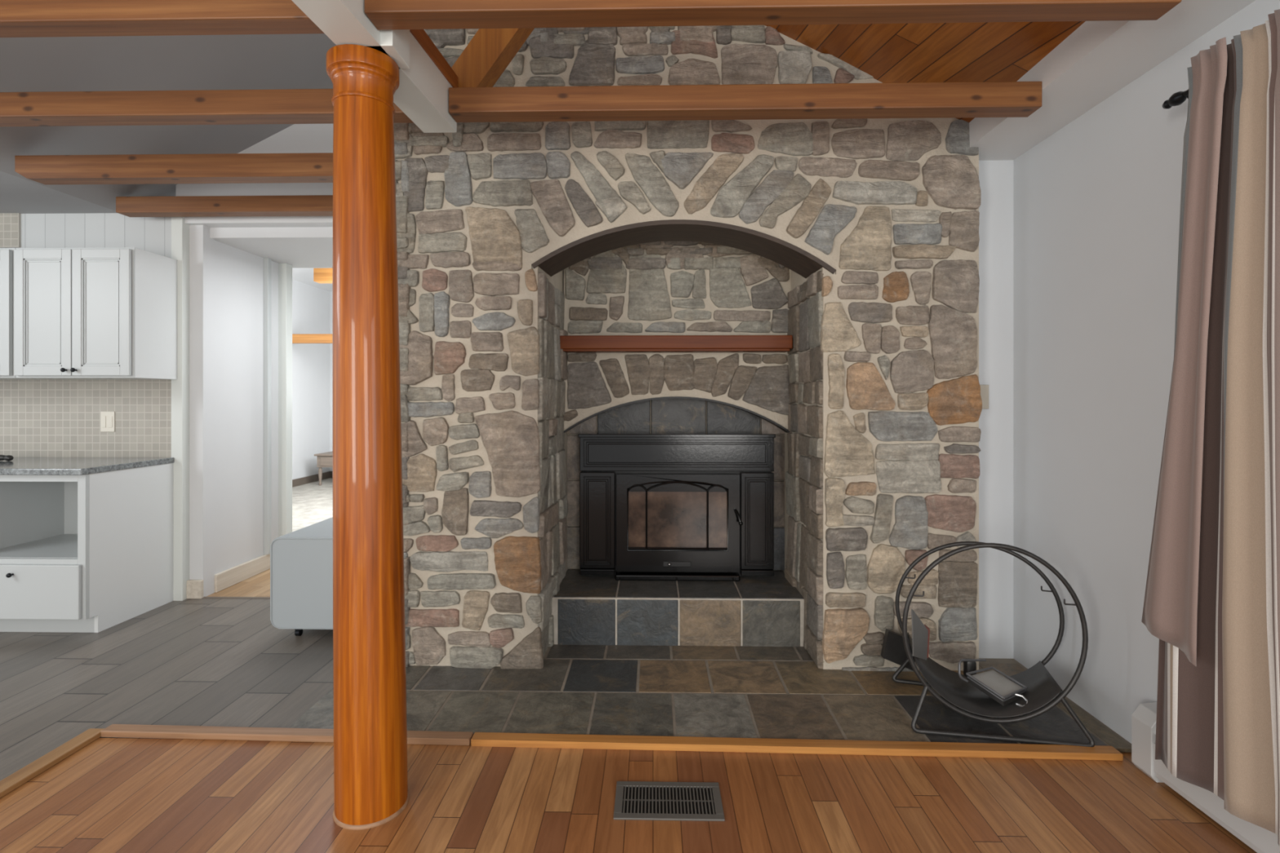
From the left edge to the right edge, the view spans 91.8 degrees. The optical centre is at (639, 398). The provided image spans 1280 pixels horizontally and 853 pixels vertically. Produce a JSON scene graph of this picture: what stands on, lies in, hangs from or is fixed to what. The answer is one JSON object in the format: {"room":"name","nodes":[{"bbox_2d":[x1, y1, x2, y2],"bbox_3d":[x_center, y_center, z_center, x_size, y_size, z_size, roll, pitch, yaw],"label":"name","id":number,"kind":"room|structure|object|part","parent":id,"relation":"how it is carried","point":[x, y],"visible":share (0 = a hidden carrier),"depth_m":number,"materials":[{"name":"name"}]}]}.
{"room":"living room","nodes":[
{"label":"living room","id":0,"kind":"room"},
{"bbox_2d":[0,123,333,457],"bbox_3d":[-3.570,-0.438,3.880,4.700,3.375,0.132,0,0,1],"label":"wall","id":1,"kind":"structure","parent":0,"point":[39,418],"depth_m":3.81,"materials":[{"name":"tile"}]},
{"bbox_2d":[0,248,57,379],"bbox_3d":[-3.854,-0.480,3.639,0.682,0.730,0.386,0,0,1],"label":"upper cabinet","id":2,"kind":"object","parent":1,"relation":"attached to","point":[6,255],"visible":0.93,"depth_m":3.47,"materials":[{"name":"paint"}]},
{"bbox_3d":[-3.691,-0.480,3.482,0.326,0.706,0.020,0,0,1],"label":"door","id":3,"kind":"part","parent":2,"relation":"part of","materials":[{"name":"paint"}]},
{"bbox_3d":[-3.857,-0.480,3.500,0.682,0.730,0.005,0,0,1],"label":"frame","id":4,"kind":"part","parent":2,"relation":"part of","materials":[{"name":"paint"}]},
{"bbox_2d":[13,247,177,379],"bbox_3d":[-3.170,-0.480,3.624,0.680,0.730,0.386,0,0,1],"label":"upper cabinet","id":5,"kind":"object","parent":1,"relation":"attached to","point":[81,313],"visible":1,"depth_m":3.47,"materials":[{"name":"paint"}]},
{"bbox_3d":[-3.338,-0.480,3.475,0.325,0.706,0.020,0,0,1],"label":"door","id":6,"kind":"part","parent":5,"relation":"part of","materials":[{"name":"paint"}]},
{"bbox_3d":[-3.201,-0.157,3.447,0.023,0.024,0.030,0,0,1],"label":"knob","id":7,"kind":"part","parent":5,"relation":"part of","materials":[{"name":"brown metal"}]},
{"bbox_3d":[-3.146,-0.157,3.446,0.023,0.024,0.030,0,0,1],"label":"knob","id":8,"kind":"part","parent":5,"relation":"part of","materials":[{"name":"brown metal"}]},
{"bbox_3d":[-3.007,-0.480,3.468,0.325,0.706,0.020,0,0,1],"label":"door","id":9,"kind":"part","parent":5,"relation":"part of","materials":[{"name":"paint"}]},
{"bbox_2d":[100,411,115,431],"bbox_3d":[-3.264,0.144,3.803,0.086,0.124,0.009,0,0,1],"label":"light switch","id":10,"kind":"object","parent":1,"relation":"attached to","point":[107,418],"visible":1,"depth_m":3.80,"materials":[{"name":"beige plastic"}]},
{"bbox_2d":[102,416,106,427],"bbox_3d":[-3.284,0.144,3.801,0.024,0.070,0.004,0,0,1],"label":"light switch","id":11,"kind":"object","parent":10,"relation":"attached to","point":[104,418],"depth_m":3.80,"materials":[{"name":"beige plastic"}]},
{"bbox_2d":[108,416,112,427],"bbox_3d":[-3.244,0.144,3.800,0.024,0.070,0.004,0,0,1],"label":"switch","id":12,"kind":"object","parent":10,"relation":"attached to","point":[110,418],"depth_m":3.80,"materials":[{"name":"beige plastic"}]},
{"bbox_2d":[171,217,189,600],"bbox_3d":[-2.830,0.050,3.850,0.070,2.400,0.120,0,0,1],"label":"trim","id":13,"kind":"structure","parent":1,"relation":"attached to","point":[180,230],"depth_m":3.79,"materials":[{"name":"white paint"}]},
{"bbox_2d":[186,579,203,599],"bbox_3d":[-2.755,1.181,3.836,0.100,0.113,0.025,0,0,1],"label":"plinth block","id":14,"kind":"object","parent":1,"relation":"attached to","point":[194,587],"visible":1,"depth_m":3.82,"materials":[{"name":"beige wood"}]},
{"bbox_2d":[189,225,214,596],"bbox_3d":[-2.754,0.085,3.898,0.090,2.330,0.100,0,0,1],"label":"door frame","id":15,"kind":"structure","parent":1,"relation":"attached to","point":[202,247],"depth_m":3.85,"materials":[{"name":"white paint"}]},
{"bbox_2d":[0,33,336,213],"bbox_3d":[-3.384,-1.782,1.271,5.180,1.285,5.400,0,0,1],"label":"ceiling","id":16,"kind":"structure","parent":0,"point":[235,61],"depth_m":3.15,"materials":[{"name":"paint"}]},
{"bbox_2d":[214,240,278,574],"bbox_3d":[-2.770,0.100,4.324,0.120,2.300,0.790,0,0,1],"label":"wall","id":17,"kind":"structure","parent":0,"point":[238,273],"depth_m":4.23,"materials":[{"name":"white paint"}]},
{"bbox_2d":[214,554,270,592],"bbox_3d":[-2.698,1.181,4.302,0.025,0.113,0.710,0,0,1],"label":"baseboard","id":18,"kind":"structure","parent":17,"relation":"attached to","point":[224,580],"depth_m":4.18,"materials":[{"name":"beige wood"}]},
{"bbox_2d":[263,257,271,555],"bbox_3d":[-2.689,0.058,4.477,0.035,2.135,0.040,0,0,1],"label":"trim","id":19,"kind":"structure","parent":17,"relation":"attached to","point":[267,261],"depth_m":4.46,"materials":[{"name":"paint"}]},
{"bbox_2d":[278,262,292,537],"bbox_3d":[-2.683,0.120,4.677,0.080,2.260,0.080,0,0,1],"label":"trim","id":20,"kind":"structure","parent":17,"relation":"attached to","point":[285,270],"depth_m":4.64,"materials":[{"name":"white paint"}]},
{"bbox_2d":[209,226,333,267],"bbox_3d":[-1.974,-1.050,4.342,1.730,0.080,0.900,0,0,1],"label":"ceiling","id":21,"kind":"structure","parent":0,"point":[295,246],"depth_m":4.01,"materials":[{"name":"white paint"}]},
{"bbox_2d":[292,279,329,479],"bbox_3d":[-4.910,-0.550,7.204,0.120,3.600,5.000,0,0,1],"label":"wall","id":22,"kind":"structure","parent":0,"point":[310,304],"depth_m":9.02,"materials":[{"name":"white paint"}]},
{"bbox_2d":[292,471,330,487],"bbox_3d":[-4.838,1.180,7.303,0.020,0.100,4.600,0,0,1],"label":"baseboard","id":23,"kind":"structure","parent":22,"relation":"attached to","point":[298,482],"depth_m":8.98,"materials":[{"name":"brown"}]},
{"bbox_2d":[292,333,332,343],"bbox_3d":[-3.000,-0.795,8.265,3.655,0.120,0.100,0,0,1],"label":"beam","id":24,"kind":"structure","parent":22,"relation":"attached to","point":[296,338],"depth_m":8.24,"materials":[{"name":"brown wood"}]},
{"bbox_2d":[292,267,332,291],"bbox_3d":[-4.131,-1.950,8.088,1.400,0.600,3.000,0,0,1],"label":"ceiling","id":25,"kind":"structure","parent":0,"point":[304,275],"depth_m":8.72,"materials":[{"name":"white paint"}]},
{"bbox_2d":[329,290,332,471],"bbox_3d":[-2.859,-0.550,9.612,4.120,3.600,0.100,0,0,1],"label":"wall","id":26,"kind":"structure","parent":0,"point":[331,292],"depth_m":9.60,"materials":[{"name":"white paint"}]},
{"bbox_2d":[0,477,1257,852],"bbox_3d":[-2.560,1.265,4.104,8.710,0.070,11.100,0,0,1],"label":"floor","id":27,"kind":"structure","parent":0,"point":[111,795],"depth_m":2.01,"materials":[{"name":"brown wood"}]},
{"bbox_2d":[0,728,103,798],"bbox_3d":[-2.058,1.240,0.478,0.065,0.020,3.670,0,0,1],"label":"trim","id":28,"kind":"structure","parent":27,"relation":"on","point":[39,766],"depth_m":2.11,"materials":[{"name":"brown wood"}]},
{"bbox_2d":[0,462,173,632],"bbox_3d":[-3.368,0.817,3.492,1.020,0.843,0.659,0,0,1],"label":"base cabinet","id":29,"kind":"object","parent":27,"relation":"on","point":[93,553],"visible":0.95,"depth_m":3.40,"materials":[{"name":"paint"}]},
{"bbox_3d":[-3.224,0.905,3.174,0.023,0.024,0.030,0,0,1],"label":"knob","id":30,"kind":"part","parent":29,"relation":"part of","materials":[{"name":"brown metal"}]},
{"bbox_3d":[-3.332,0.998,3.202,0.904,0.280,0.021,0,0,1],"label":"drawer","id":31,"kind":"part","parent":29,"relation":"part of","materials":[{"name":"paint"}]},
{"bbox_3d":[-3.373,0.770,3.225,1.020,0.750,0.022,0,0,1],"label":"frame","id":32,"kind":"part","parent":29,"relation":"part of","materials":[{"name":"paint"}]},
{"bbox_2d":[0,457,174,475],"bbox_3d":[-4.389,0.379,3.519,3.076,0.033,0.623,0,0,1],"label":"countertop","id":33,"kind":"structure","parent":29,"relation":"on","point":[18,465],"depth_m":3.41,"materials":[{"name":"stone"}]},
{"bbox_2d":[0,454,13,461],"bbox_3d":[-3.697,0.344,3.578,0.158,0.037,0.053,0,0,1],"label":"gadget","id":34,"kind":"object","parent":33,"relation":"on","point":[2,457],"visible":1,"depth_m":3.56,"materials":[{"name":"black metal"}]},
{"bbox_3d":[-2.867,0.817,3.518,0.020,0.843,0.585,0,0,1],"label":"panel","id":35,"kind":"part","parent":29,"relation":"part of","materials":[{"name":"paint"}]},
{"bbox_2d":[202,596,270,599],"bbox_3d":[-2.005,1.242,3.833,1.570,0.016,0.030,0,0,1],"label":"trim","id":36,"kind":"structure","parent":27,"relation":"on","point":[219,597],"depth_m":3.83,"materials":[{"name":"brown wood"}]},
{"bbox_2d":[100,724,473,746],"bbox_3d":[-1.300,1.238,2.283,1.377,0.024,0.052,0,0,2],"label":"trim","id":37,"kind":"structure","parent":27,"relation":"on","point":[117,731],"depth_m":2.27,"materials":[{"name":"brown wood"}]},
{"bbox_2d":[270,516,333,635],"bbox_3d":[-1.591,0.976,3.455,0.605,0.522,0.559,0,0,1],"label":"sofa","id":38,"kind":"object","parent":27,"relation":"on","point":[301,560],"visible":0.4,"depth_m":3.18,"materials":[{"name":"grey fabric"}]},
{"bbox_2d":[314,451,332,485],"bbox_3d":[-4.223,1.008,8.950,0.680,0.445,0.540,0,0,1],"label":"side table","id":39,"kind":"object","parent":27,"relation":"on","point":[323,460],"visible":0.27,"depth_m":8.70,"materials":[{"name":"brown wood"}]},
{"bbox_3d":[-4.508,1.087,8.746,0.054,0.285,0.053,0,0,1],"label":"leg","id":40,"kind":"part","parent":39,"relation":"part of","materials":[{"name":"brown wood"}]},
{"bbox_3d":[-4.229,0.890,8.704,0.520,0.120,0.012,0,0,1],"label":"drawer","id":41,"kind":"part","parent":39,"relation":"part of","materials":[{"name":"brown wood"}]},
{"bbox_2d":[325,44,408,830],"bbox_3d":[-0.833,0.110,1.903,0.236,2.280,0.215,0,0,1],"label":"support column","id":42,"kind":"structure","parent":27,"relation":"on","point":[371,787],"depth_m":1.82,"materials":[{"name":"brown wood"}]},
{"bbox_2d":[291,0,457,133],"bbox_3d":[-0.909,-1.667,0.516,0.163,1.267,3.809,0,0,5],"label":"girder","id":43,"kind":"object","parent":42,"relation":"on","point":[426,77],"visible":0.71,"depth_m":2.03,"materials":[{"name":"paint"}]},
{"bbox_2d":[0,0,324,37],"bbox_3d":[-2.056,-1.129,1.804,2.334,0.122,0.080,0,0,1],"label":"ceiling beam","id":44,"kind":"structure","parent":43,"relation":"attached to","point":[18,18],"depth_m":1.76,"materials":[{"name":"brown wood"}]},
{"bbox_2d":[0,88,413,126],"bbox_3d":[-2.026,-1.115,2.388,2.369,0.094,0.090,0,0,1],"label":"ceiling beam","id":45,"kind":"structure","parent":43,"relation":"attached to","point":[264,106],"depth_m":2.34,"materials":[{"name":"brown wood"}]},
{"bbox_3d":[-0.784,-1.667,1.882,0.123,1.267,0.130,0,0,1],"label":"post","id":46,"kind":"part","parent":43,"relation":"part of","materials":[{"name":"white paint"}]},
{"bbox_3d":[-0.902,-1.218,0.517,0.084,0.060,3.807,0,0,5],"label":"plate","id":47,"kind":"part","parent":43,"relation":"part of","materials":[{"name":"brown wood"}]},
{"bbox_2d":[451,27,534,87],"bbox_3d":[-0.432,-1.606,2.470,0.736,0.817,0.100,0,0,1],"label":"diagonal brace","id":48,"kind":"object","parent":43,"relation":"attached to","point":[490,51],"visible":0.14,"depth_m":2.42,"materials":[{"name":"brown wood"}]},
{"bbox_2d":[448,80,1042,122],"bbox_3d":[0.380,-1.115,2.338,2.188,0.094,0.090,0,0,1],"label":"ceiling beam","id":49,"kind":"structure","parent":43,"relation":"attached to","point":[960,99],"depth_m":2.30,"materials":[{"name":"brown wood"}]},
{"bbox_2d":[364,0,1182,30],"bbox_3d":[0.349,-1.121,1.736,2.225,0.107,0.085,0,0,1],"label":"ceiling beam","id":50,"kind":"structure","parent":43,"relation":"attached to","point":[384,14],"depth_m":1.72,"materials":[{"name":"brown wood"}]},
{"bbox_2d":[613,781,724,821],"bbox_3d":[0.088,1.247,1.924,0.330,0.006,0.178,0,0,1],"label":"floor vent","id":51,"kind":"object","parent":27,"relation":"in","point":[634,800],"visible":1,"depth_m":1.92,"materials":[{"name":"grey metal"}]},
{"bbox_2d":[471,732,1123,760],"bbox_3d":[0.529,1.238,2.208,2.276,0.024,0.052,0,0,2],"label":"trim","id":52,"kind":"structure","parent":27,"relation":"on","point":[478,739],"depth_m":2.19,"materials":[{"name":"brown wood"}]},
{"bbox_2d":[1131,702,1279,852],"bbox_3d":[1.673,1.138,0.433,0.089,0.224,3.335,0,0,1],"label":"baseboard heater","id":53,"kind":"object","parent":27,"relation":"on","point":[1260,840],"visible":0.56,"depth_m":1.90,"materials":[{"name":"metal"}]},
{"bbox_3d":[1.649,1.179,0.396,0.030,0.118,3.260,0,0,1],"label":"panel","id":54,"kind":"part","parent":53,"relation":"part of","materials":[{"name":"metal"}]},
{"bbox_2d":[288,644,1131,752],"bbox_3d":[0.221,1.240,2.665,3.058,0.012,0.902,0,0,1],"label":"floor slate tiles","id":55,"kind":"structure","parent":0,"point":[797,717],"depth_m":2.52,"materials":[{"name":"grey stone"}]},
{"bbox_2d":[393,25,982,671],"bbox_3d":[0.163,-0.568,3.276,2.788,3.654,0.942,0,0,1],"label":"stone fireplace","id":56,"kind":"object","parent":55,"relation":"on","point":[856,241],"visible":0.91,"depth_m":2.84,"materials":[{"name":"grey stone"}]},
{"bbox_2d":[560,335,792,352],"bbox_3d":[0.192,-0.294,3.367,1.241,0.083,0.120,0,0,1],"label":"mantel shelf","id":57,"kind":"object","parent":56,"relation":"attached to","point":[568,344],"visible":0.94,"depth_m":3.31,"materials":[{"name":"brown wood"}]},
{"bbox_3d":[0.192,-0.259,3.373,1.217,0.013,0.108,0,0,1],"label":"molding","id":58,"kind":"part","parent":57,"relation":"part of","materials":[{"name":"brown wood"}]},
{"bbox_2d":[577,433,775,581],"bbox_3d":[0.203,0.597,3.468,1.088,0.797,0.257,0,0,1],"label":"insert","id":59,"kind":"object","parent":56,"relation":"on","point":[663,507],"visible":1,"depth_m":3.41,"materials":[{"name":"black metal"}]},
{"bbox_3d":[-0.236,0.678,3.462,0.195,0.533,0.068,0,0,1],"label":"panel","id":60,"kind":"part","parent":59,"relation":"part of","materials":[{"name":"black metal"}]},
{"bbox_3d":[0.203,0.305,3.453,1.073,0.198,0.068,0,0,1],"label":"panel","id":61,"kind":"part","parent":59,"relation":"part of","materials":[{"name":"black metal"}]},
{"bbox_3d":[0.207,0.666,3.410,0.548,0.305,0.004,0,0,1],"label":"door glass","id":62,"kind":"part","parent":59,"relation":"part of","materials":[{"name":"glass"}]},
{"bbox_3d":[0.208,0.685,3.416,0.673,0.533,0.040,0,0,1],"label":"door","id":63,"kind":"part","parent":59,"relation":"part of","materials":[{"name":"black metal"}]},
{"bbox_3d":[0.530,0.646,3.366,0.029,0.083,0.075,0,0,-25],"label":"handle","id":64,"kind":"part","parent":59,"relation":"part of","materials":[{"name":"black metal"}]},
{"bbox_3d":[0.648,0.678,3.443,0.182,0.533,0.068,0,0,1],"label":"panel","id":65,"kind":"part","parent":59,"relation":"part of","materials":[{"name":"black metal"}]},
{"bbox_3d":[0.219,0.103,3.504,1.285,0.224,0.140,0,0,1],"label":"arch trim","id":66,"kind":"part","parent":56,"relation":"part of","materials":[{"name":"beige stone"}]},
{"bbox_2d":[880,628,915,671],"bbox_3d":[1.148,1.116,2.752,0.151,0.175,0.030,0,0,1],"label":"metal box","id":67,"kind":"object","parent":55,"relation":"on","point":[893,650],"visible":0.75,"depth_m":2.74,"materials":[{"name":"black metal"}]},
{"bbox_2d":[892,541,1095,746],"bbox_3d":[1.340,0.883,2.416,0.648,0.702,0.476,0,0,19],"label":"log holder","id":68,"kind":"object","parent":55,"relation":"on","point":[1042,689],"visible":0.96,"depth_m":2.32,"materials":[{"name":"black metal"}]},
{"bbox_2d":[911,608,928,660],"bbox_3d":[1.099,0.931,2.437,0.126,0.230,0.008,0,0,-40],"label":"metal panel","id":69,"kind":"object","parent":68,"relation":"in","point":[919,632],"visible":1,"depth_m":2.42,"materials":[{"name":"grey metal"}]},
{"bbox_2d":[924,623,929,657],"bbox_3d":[1.159,0.981,2.506,0.028,0.130,0.020,0,0,1],"label":"board","id":70,"kind":"object","parent":68,"relation":"in","point":[926,626],"visible":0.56,"depth_m":2.50,"materials":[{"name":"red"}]},
{"bbox_2d":[963,661,976,677],"bbox_3d":[1.367,1.120,2.572,0.044,0.075,0.040,0,0,1],"label":"brush","id":71,"kind":"object","parent":68,"relation":"in","point":[968,666],"visible":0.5,"depth_m":2.56,"materials":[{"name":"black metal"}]},
{"bbox_2d":[907,632,1062,717],"bbox_3d":[1.340,1.090,2.441,0.502,0.187,0.411,0,0,19],"label":"tray","id":72,"kind":"object","parent":68,"relation":"on","point":[1042,689],"depth_m":2.36,"materials":[{"name":"black metal"}]},
{"bbox_2d":[958,658,1028,706],"bbox_3d":[1.388,1.093,2.400,0.227,0.123,0.214,0,0,-30],"label":"box","id":73,"kind":"object","parent":68,"relation":"on","point":[997,686],"visible":1,"depth_m":2.40,"materials":[{"name":"black metal"}]},
{"bbox_3d":[1.322,1.065,2.476,0.204,0.066,0.045,0,0,-43],"label":"wire handle","id":74,"kind":"part","parent":73,"relation":"part of","materials":[{"name":"grey metal"}]},
{"bbox_3d":[1.394,1.108,2.416,0.186,0.047,0.131,0,0,-34],"label":"dusty pane","id":75,"kind":"part","parent":73,"relation":"part of","materials":[{"name":"grey glass"}]},
{"bbox_3d":[1.394,1.106,2.416,0.209,0.066,0.150,0,0,-34],"label":"frame","id":76,"kind":"part","parent":73,"relation":"part of","materials":[{"name":"grey metal"}]},
{"bbox_3d":[1.432,1.137,2.327,0.043,0.033,0.052,0,0,30],"label":"wire handle","id":77,"kind":"part","parent":73,"relation":"part of","materials":[{"name":"silver metal"}]},
{"bbox_2d":[765,21,1084,122],"bbox_3d":[0.343,-1.823,0.843,2.290,1.205,4.700,0,0,1],"label":"wood ceiling","id":78,"kind":"structure","parent":0,"point":[966,51],"depth_m":2.48,"materials":[{"name":"brown wood"}]},
{"bbox_2d":[978,160,1013,658],"bbox_3d":[1.618,-0.090,3.007,0.310,2.680,0.120,0,0,1],"label":"wall","id":79,"kind":"structure","parent":0,"point":[995,176],"depth_m":2.95,"materials":[{"name":"paint"}]},
{"bbox_2d":[979,384,988,408],"bbox_3d":[1.625,-0.006,2.939,0.050,0.114,0.015,0,0,1],"label":"switch plate","id":80,"kind":"object","parent":79,"relation":"attached to","point":[984,388],"visible":0.56,"depth_m":2.93,"materials":[{"name":"beige plastic"}]},
{"bbox_2d":[968,0,1255,159],"bbox_3d":[1.583,-1.300,0.707,0.285,0.340,4.480,0,0,1],"label":"ceiling","id":81,"kind":"structure","parent":0,"point":[1099,59],"depth_m":2.15,"materials":[{"name":"paint"}]},
{"bbox_2d":[1013,0,1279,743],"bbox_3d":[1.786,-0.090,0.763,0.120,2.680,4.600,0,0,1],"label":"wall","id":82,"kind":"structure","parent":0,"point":[1096,202],"depth_m":2.39,"materials":[{"name":"paint"}]},
{"bbox_2d":[1162,88,1188,108],"bbox_3d":[1.667,-0.904,1.054,0.129,0.080,1.778,0,0,1],"label":"curtain rod","id":83,"kind":"object","parent":82,"relation":"attached to","point":[1178,98],"visible":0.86,"depth_m":1.88,"materials":[{"name":"black metal"}]},
{"bbox_3d":[1.622,-0.914,1.025,0.018,0.018,1.718,0,0,1],"label":"rod","id":84,"kind":"part","parent":83,"relation":"part of","materials":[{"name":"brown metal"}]},
{"bbox_2d":[1141,8,1279,846],"bbox_3d":[1.586,0.080,1.622,0.072,2.090,0.667,0,0,1],"label":"striped curtain","id":85,"kind":"object","parent":83,"relation":"hanging from","point":[1211,602],"visible":1,"depth_m":1.67,"materials":[{"name":"fabric"}]},
{"bbox_3d":[-1.141,-0.550,7.150,0.100,3.600,4.750,0,0,1],"label":"wall","id":86,"kind":"structure","parent":0,"visible":0},
{"bbox_2d":[313,267,332,283],"bbox_3d":[-2.258,-1.250,6.309,2.080,0.133,0.120,0,0,1],"label":"ceiling beam","id":87,"kind":"structure","parent":86,"relation":"attached to","point":[321,275],"depth_m":6.27,"materials":[{"name":"brown wood"}]},
{"bbox_3d":[-1.239,-0.450,3.877,0.040,3.400,1.800,0,0,1],"label":"wall","id":88,"kind":"structure","parent":0,"visible":0},
{"bbox_2d":[14,152,333,184],"bbox_3d":[-2.159,-1.124,3.041,1.755,0.112,0.090,0,0,1],"label":"ceiling beam","id":89,"kind":"structure","parent":88,"relation":"attached to","point":[298,167],"depth_m":3.00,"materials":[{"name":"brown wood"}]},
{"bbox_2d":[115,195,333,217],"bbox_3d":[-2.166,-1.133,3.656,1.795,0.094,0.100,0,0,1],"label":"ceiling beam","id":90,"kind":"structure","parent":88,"relation":"attached to","point":[268,205],"depth_m":3.61,"materials":[{"name":"brown wood"}]}
]}

